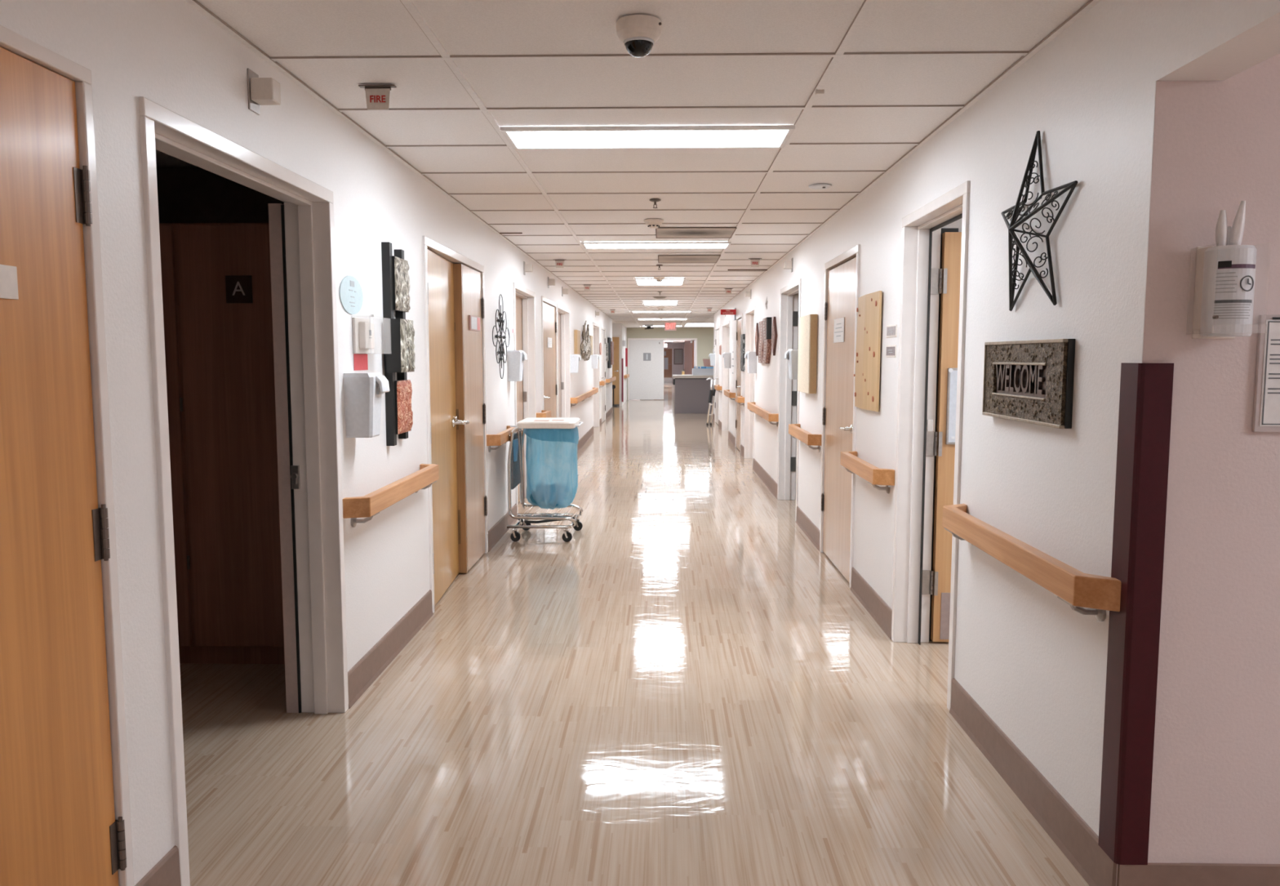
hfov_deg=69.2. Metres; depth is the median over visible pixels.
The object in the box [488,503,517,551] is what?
baseboard
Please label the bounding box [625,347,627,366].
box
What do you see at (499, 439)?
handrail
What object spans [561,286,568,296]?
light
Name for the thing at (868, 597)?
baseboard
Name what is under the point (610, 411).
baseboard
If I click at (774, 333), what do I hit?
wall art
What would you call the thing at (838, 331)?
paper sign
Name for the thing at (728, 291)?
tag
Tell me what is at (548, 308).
door
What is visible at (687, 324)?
recessed light
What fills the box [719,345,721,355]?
wall art
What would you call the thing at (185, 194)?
wall
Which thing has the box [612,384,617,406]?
post
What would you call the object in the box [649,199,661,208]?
sprinkler
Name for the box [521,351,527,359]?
hood
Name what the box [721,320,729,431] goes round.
door
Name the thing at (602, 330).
door
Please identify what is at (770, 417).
handrail
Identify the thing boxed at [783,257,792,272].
light
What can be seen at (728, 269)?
trim
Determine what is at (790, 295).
door
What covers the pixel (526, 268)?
light
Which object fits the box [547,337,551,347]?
paper sign
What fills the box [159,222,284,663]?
wardrobe
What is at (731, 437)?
baseboard
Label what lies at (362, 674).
baseboard
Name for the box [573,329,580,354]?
plaque
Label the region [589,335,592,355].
plaque
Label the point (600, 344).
wall art
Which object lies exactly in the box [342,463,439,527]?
handrail
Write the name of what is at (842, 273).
door
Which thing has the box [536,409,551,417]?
handrail
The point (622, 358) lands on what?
guard
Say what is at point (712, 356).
dispenser
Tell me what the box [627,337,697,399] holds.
door
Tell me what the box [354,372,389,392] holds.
hood
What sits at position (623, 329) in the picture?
wall
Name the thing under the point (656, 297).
ceiling vent
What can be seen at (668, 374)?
door
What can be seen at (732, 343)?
poster
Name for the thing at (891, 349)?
plate
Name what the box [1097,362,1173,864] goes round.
guard
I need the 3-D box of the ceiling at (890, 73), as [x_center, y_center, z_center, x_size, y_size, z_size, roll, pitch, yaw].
[1.552,-3.120,23.282,14.000,0.060,59.000,0,5,1]
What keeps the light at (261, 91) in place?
attached to the wall at (167, 53)
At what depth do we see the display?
23.23 m
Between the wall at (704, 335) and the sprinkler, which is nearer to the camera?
the sprinkler
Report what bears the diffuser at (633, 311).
attached to the recessed light at (632, 311)
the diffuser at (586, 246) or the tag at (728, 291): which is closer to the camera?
the diffuser at (586, 246)
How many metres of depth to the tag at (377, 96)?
3.19 m
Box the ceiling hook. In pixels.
[815,88,824,94]
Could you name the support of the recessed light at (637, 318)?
in the ceiling at (890, 73)
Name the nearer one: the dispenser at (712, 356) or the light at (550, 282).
the light at (550, 282)
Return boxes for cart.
[506,417,583,542]
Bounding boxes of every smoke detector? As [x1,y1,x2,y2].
[644,218,663,228]
[653,276,665,281]
[808,183,831,189]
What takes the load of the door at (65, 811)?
in the wall at (167, 53)
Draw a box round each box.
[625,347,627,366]
[692,368,713,375]
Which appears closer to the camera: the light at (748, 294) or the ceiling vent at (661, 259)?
the ceiling vent at (661, 259)
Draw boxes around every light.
[247,68,280,115]
[499,124,795,149]
[523,261,533,275]
[547,276,555,288]
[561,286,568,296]
[581,241,731,248]
[631,310,691,312]
[634,277,685,284]
[637,318,687,319]
[642,301,678,305]
[684,322,713,326]
[745,289,751,298]
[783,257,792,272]
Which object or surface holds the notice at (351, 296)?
attached to the wall at (167, 53)
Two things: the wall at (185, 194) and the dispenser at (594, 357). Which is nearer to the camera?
the wall at (185, 194)
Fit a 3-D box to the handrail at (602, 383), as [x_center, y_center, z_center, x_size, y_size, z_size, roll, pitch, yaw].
[-0.757,-1.179,18.734,0.100,0.135,0.557,0,5,1]
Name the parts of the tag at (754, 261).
tag plate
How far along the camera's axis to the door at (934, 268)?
4.41 m
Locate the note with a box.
[353,353,368,370]
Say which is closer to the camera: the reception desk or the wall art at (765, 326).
the wall art at (765, 326)
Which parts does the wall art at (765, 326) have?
mosaic panel, mosaic panel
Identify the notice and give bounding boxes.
[338,275,363,314]
[507,317,513,337]
[664,357,668,369]
[1252,314,1279,431]
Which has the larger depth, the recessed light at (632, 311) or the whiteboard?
the recessed light at (632, 311)
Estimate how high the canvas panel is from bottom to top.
0.585 m
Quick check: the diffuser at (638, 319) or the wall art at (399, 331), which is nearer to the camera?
the wall art at (399, 331)
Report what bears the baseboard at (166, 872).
attached to the wall at (167, 53)
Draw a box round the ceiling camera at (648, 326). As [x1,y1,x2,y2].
[644,324,653,328]
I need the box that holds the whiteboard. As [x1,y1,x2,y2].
[945,368,957,444]
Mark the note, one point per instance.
(360, 360)
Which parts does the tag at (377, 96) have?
tag plate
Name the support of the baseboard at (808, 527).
attached to the wall at (1036, 664)
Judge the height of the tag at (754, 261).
0.080 m
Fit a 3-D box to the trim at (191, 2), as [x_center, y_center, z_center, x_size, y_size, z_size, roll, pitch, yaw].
[-1.033,-1.731,8.604,0.020,0.006,29.400,0,5,1]
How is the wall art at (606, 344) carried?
attached to the wall at (167, 53)
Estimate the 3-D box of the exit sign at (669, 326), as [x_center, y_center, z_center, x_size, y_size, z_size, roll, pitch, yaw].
[0.805,-3.095,24.610,0.315,0.235,0.055,0,5,1]
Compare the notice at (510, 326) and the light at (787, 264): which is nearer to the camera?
the notice at (510, 326)
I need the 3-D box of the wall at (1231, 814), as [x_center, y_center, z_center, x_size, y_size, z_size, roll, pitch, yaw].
[2.726,0.022,2.247,3.054,2.315,0.102,0,5,1]
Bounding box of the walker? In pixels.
[706,377,716,425]
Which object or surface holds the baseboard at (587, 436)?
attached to the wall at (167, 53)
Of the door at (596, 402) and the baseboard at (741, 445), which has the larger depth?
the door at (596, 402)
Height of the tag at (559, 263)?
0.080 m
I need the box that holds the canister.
[1200,244,1257,336]
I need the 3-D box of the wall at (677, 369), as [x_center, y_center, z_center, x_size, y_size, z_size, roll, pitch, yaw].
[1.248,-4.573,51.834,2.550,2.315,0.100,0,5,1]
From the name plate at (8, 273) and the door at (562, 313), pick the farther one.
the door at (562, 313)
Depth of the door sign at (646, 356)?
29.88 m
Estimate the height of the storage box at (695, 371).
0.164 m
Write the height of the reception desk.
0.935 m
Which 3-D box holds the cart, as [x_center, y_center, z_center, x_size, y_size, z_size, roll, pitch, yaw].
[-0.725,0.269,7.217,0.544,0.904,0.554,0,5,1]
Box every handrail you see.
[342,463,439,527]
[486,425,517,452]
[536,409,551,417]
[570,387,598,407]
[599,380,605,387]
[605,376,616,384]
[714,384,721,392]
[724,389,735,400]
[735,395,744,406]
[746,401,778,426]
[788,423,822,451]
[840,450,894,493]
[942,503,1121,621]
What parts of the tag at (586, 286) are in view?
tag plate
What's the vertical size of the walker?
0.984 m
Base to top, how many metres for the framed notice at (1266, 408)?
0.278 m
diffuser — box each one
[507,129,787,146]
[584,244,727,248]
[632,311,690,311]
[638,319,676,319]
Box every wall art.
[381,241,415,445]
[492,293,509,378]
[580,320,591,360]
[599,342,601,355]
[605,342,608,360]
[607,337,613,368]
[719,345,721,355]
[740,333,745,371]
[755,322,759,355]
[758,316,771,363]
[764,296,768,308]
[771,316,777,355]
[1000,130,1077,311]
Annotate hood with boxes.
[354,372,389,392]
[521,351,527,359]
[784,350,789,358]
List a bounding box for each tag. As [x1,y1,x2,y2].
[358,84,396,110]
[553,259,565,267]
[582,284,591,290]
[724,288,733,293]
[748,257,761,266]
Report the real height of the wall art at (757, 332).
0.390 m
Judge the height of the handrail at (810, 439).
0.134 m
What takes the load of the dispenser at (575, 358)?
attached to the wall at (167, 53)
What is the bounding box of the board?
[853,290,882,411]
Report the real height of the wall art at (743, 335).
0.510 m
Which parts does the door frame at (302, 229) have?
strike plate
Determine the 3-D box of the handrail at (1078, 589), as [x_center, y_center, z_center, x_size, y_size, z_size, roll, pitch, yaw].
[1.163,0.351,2.904,0.100,0.134,1.225,0,5,1]
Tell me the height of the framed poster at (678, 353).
0.870 m
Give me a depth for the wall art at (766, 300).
10.11 m
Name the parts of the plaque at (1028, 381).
letter panel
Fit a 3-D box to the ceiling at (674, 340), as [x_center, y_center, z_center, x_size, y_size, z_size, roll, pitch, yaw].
[1.000,-4.630,40.800,2.330,0.165,21.870,0,5,1]
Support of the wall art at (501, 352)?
attached to the wall at (167, 53)
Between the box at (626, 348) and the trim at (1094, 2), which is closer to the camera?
the trim at (1094, 2)
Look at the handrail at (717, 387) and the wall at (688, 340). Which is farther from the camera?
the wall at (688, 340)
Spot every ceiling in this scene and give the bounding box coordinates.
[155,0,1089,328]
[663,339,688,342]
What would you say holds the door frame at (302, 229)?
in the wall at (167, 53)
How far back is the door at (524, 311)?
9.01 m
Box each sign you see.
[468,315,480,331]
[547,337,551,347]
[643,352,650,360]
[664,321,676,330]
[720,309,736,314]
[833,317,844,342]
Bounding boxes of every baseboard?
[134,844,181,885]
[347,589,433,708]
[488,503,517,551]
[577,426,594,452]
[605,406,613,419]
[718,419,721,430]
[728,431,735,447]
[740,444,743,457]
[752,457,777,498]
[795,506,819,551]
[849,567,892,639]
[949,677,1116,885]
[1116,862,1279,885]
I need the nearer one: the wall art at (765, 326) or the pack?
the wall art at (765, 326)
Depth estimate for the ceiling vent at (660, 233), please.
6.97 m
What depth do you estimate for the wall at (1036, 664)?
2.80 m
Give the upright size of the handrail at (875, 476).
0.134 m
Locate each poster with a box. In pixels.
[674,348,683,364]
[731,342,734,384]
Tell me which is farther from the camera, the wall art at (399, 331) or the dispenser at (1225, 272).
the wall art at (399, 331)
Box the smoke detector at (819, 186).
[808,183,831,189]
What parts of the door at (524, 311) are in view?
strike plate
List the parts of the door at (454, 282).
edge plate, handle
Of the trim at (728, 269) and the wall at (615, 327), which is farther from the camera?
the wall at (615, 327)
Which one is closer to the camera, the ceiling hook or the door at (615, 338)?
the ceiling hook
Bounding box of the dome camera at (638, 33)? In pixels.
[616,14,662,57]
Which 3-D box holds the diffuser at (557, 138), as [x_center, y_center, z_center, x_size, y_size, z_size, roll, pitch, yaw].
[0.032,-1.295,3.933,1.151,0.008,0.306,0,5,1]
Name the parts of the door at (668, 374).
kick plate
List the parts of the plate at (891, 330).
plate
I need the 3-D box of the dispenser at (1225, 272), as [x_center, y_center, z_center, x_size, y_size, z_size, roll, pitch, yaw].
[1.353,-0.397,2.134,0.120,0.311,0.114,0,5,1]
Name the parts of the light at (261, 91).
plate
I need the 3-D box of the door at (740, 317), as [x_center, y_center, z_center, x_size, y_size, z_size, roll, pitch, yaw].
[1.519,-0.886,13.755,0.222,2.000,0.980,0,5,1]
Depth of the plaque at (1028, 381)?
2.80 m
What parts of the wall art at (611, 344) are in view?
dark panel, copper panel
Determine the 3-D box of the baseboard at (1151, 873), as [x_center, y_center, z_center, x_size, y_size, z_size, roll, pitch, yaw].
[2.725,1.117,2.293,3.054,0.125,0.012,0,5,1]
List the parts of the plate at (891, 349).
plate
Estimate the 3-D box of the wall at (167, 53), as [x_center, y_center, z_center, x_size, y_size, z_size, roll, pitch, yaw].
[-1.121,-0.577,8.713,0.155,2.315,29.400,0,5,1]
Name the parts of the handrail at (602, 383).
rail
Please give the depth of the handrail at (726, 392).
14.43 m
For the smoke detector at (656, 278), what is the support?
attached to the ceiling at (890, 73)
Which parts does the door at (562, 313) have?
strike plate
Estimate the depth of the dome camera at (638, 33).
2.56 m
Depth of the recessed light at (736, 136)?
3.91 m
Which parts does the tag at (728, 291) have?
tag plate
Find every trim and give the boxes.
[184,0,613,319]
[712,0,1101,315]
[728,269,767,270]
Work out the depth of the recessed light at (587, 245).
7.71 m
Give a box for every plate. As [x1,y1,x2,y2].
[0,264,18,299]
[885,344,896,357]
[886,324,897,337]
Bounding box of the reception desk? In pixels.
[672,374,713,413]
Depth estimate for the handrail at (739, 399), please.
12.80 m
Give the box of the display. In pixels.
[702,358,713,366]
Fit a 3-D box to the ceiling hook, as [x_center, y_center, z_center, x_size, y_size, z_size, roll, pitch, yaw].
[0.629,-1.226,3.240,0.030,0.015,0.017,0,5,1]
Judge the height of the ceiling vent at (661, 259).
0.007 m
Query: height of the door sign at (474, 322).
0.095 m
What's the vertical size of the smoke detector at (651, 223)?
0.055 m
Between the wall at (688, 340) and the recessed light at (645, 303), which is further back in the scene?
the wall at (688, 340)
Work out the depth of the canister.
2.10 m
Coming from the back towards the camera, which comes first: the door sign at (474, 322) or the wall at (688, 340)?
the wall at (688, 340)
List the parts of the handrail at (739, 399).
rail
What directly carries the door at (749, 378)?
in the wall at (1036, 664)
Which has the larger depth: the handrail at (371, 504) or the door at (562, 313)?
the door at (562, 313)
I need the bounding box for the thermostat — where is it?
[352,314,374,353]
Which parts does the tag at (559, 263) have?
tag plate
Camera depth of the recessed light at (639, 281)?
11.37 m
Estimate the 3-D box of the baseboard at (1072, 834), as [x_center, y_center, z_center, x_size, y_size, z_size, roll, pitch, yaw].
[1.205,1.047,2.984,0.016,0.138,1.305,0,5,1]
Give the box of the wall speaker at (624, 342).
[622,340,626,346]
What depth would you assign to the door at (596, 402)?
18.34 m
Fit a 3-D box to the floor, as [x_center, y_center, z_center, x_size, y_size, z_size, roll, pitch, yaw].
[1.552,-0.760,23.500,14.000,0.050,59.000,0,5,1]
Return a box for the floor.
[179,382,1088,885]
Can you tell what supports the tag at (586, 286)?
attached to the ceiling at (890, 73)
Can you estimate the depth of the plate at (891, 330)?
4.60 m
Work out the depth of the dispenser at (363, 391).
3.66 m
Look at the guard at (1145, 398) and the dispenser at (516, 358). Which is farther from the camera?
the dispenser at (516, 358)
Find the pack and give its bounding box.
[693,366,706,368]
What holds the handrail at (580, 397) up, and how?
attached to the wall at (167, 53)
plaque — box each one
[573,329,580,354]
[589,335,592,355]
[982,338,1075,428]
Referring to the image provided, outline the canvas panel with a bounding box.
[797,314,817,393]
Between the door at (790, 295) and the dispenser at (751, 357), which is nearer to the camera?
the door at (790, 295)
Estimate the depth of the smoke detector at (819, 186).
5.04 m
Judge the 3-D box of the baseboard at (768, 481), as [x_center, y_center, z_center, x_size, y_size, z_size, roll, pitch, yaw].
[1.378,0.367,10.316,0.016,0.138,2.465,0,5,1]
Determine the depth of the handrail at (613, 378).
20.97 m
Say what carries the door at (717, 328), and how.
in the wall at (1036, 664)
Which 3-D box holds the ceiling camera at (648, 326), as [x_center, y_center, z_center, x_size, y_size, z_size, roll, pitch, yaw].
[0.265,-3.351,26.837,0.262,0.135,0.140,0,5,1]
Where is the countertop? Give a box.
[672,374,713,377]
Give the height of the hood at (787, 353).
0.079 m
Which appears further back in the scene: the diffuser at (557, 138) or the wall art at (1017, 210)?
the diffuser at (557, 138)
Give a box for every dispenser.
[342,372,389,437]
[506,350,527,381]
[569,354,581,373]
[591,354,599,368]
[708,353,715,365]
[721,352,730,368]
[744,351,756,373]
[784,348,798,379]
[1191,200,1257,338]
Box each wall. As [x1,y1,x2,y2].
[0,0,612,885]
[156,166,284,222]
[612,324,620,334]
[620,324,626,405]
[626,327,713,399]
[663,342,683,382]
[683,339,695,371]
[713,0,1279,884]
[941,217,962,231]
[1115,53,1279,885]
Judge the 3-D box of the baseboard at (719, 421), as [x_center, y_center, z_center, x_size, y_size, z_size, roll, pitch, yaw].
[1.561,-0.353,18.088,0.016,0.138,1.050,0,5,1]
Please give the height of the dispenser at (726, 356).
0.261 m
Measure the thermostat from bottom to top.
0.163 m
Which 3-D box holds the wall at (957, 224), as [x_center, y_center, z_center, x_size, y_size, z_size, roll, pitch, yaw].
[2.852,-0.118,3.759,2.925,2.315,2.920,0,5,1]
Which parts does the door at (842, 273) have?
handle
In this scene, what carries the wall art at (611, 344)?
attached to the wall at (167, 53)
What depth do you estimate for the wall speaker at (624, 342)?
26.47 m
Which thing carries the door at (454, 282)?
in the wall at (167, 53)
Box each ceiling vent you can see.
[653,296,666,298]
[655,227,736,238]
[657,254,720,262]
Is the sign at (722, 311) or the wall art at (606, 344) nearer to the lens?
the sign at (722, 311)
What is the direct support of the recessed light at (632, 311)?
in the ceiling at (890, 73)
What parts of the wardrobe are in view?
door, letter plate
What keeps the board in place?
attached to the wall at (1036, 664)
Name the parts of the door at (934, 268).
strike plate, kick plate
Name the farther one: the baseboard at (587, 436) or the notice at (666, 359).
the notice at (666, 359)
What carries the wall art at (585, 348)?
attached to the wall at (167, 53)
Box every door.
[0,25,133,885]
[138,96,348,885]
[422,235,488,613]
[513,282,536,512]
[541,295,557,417]
[556,303,570,417]
[592,322,599,432]
[600,326,605,422]
[612,334,620,405]
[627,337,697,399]
[663,347,672,382]
[714,325,719,424]
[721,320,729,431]
[735,313,742,450]
[743,306,755,460]
[777,278,801,520]
[819,244,860,588]
[891,180,970,710]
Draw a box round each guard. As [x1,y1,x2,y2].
[622,358,623,401]
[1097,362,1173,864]

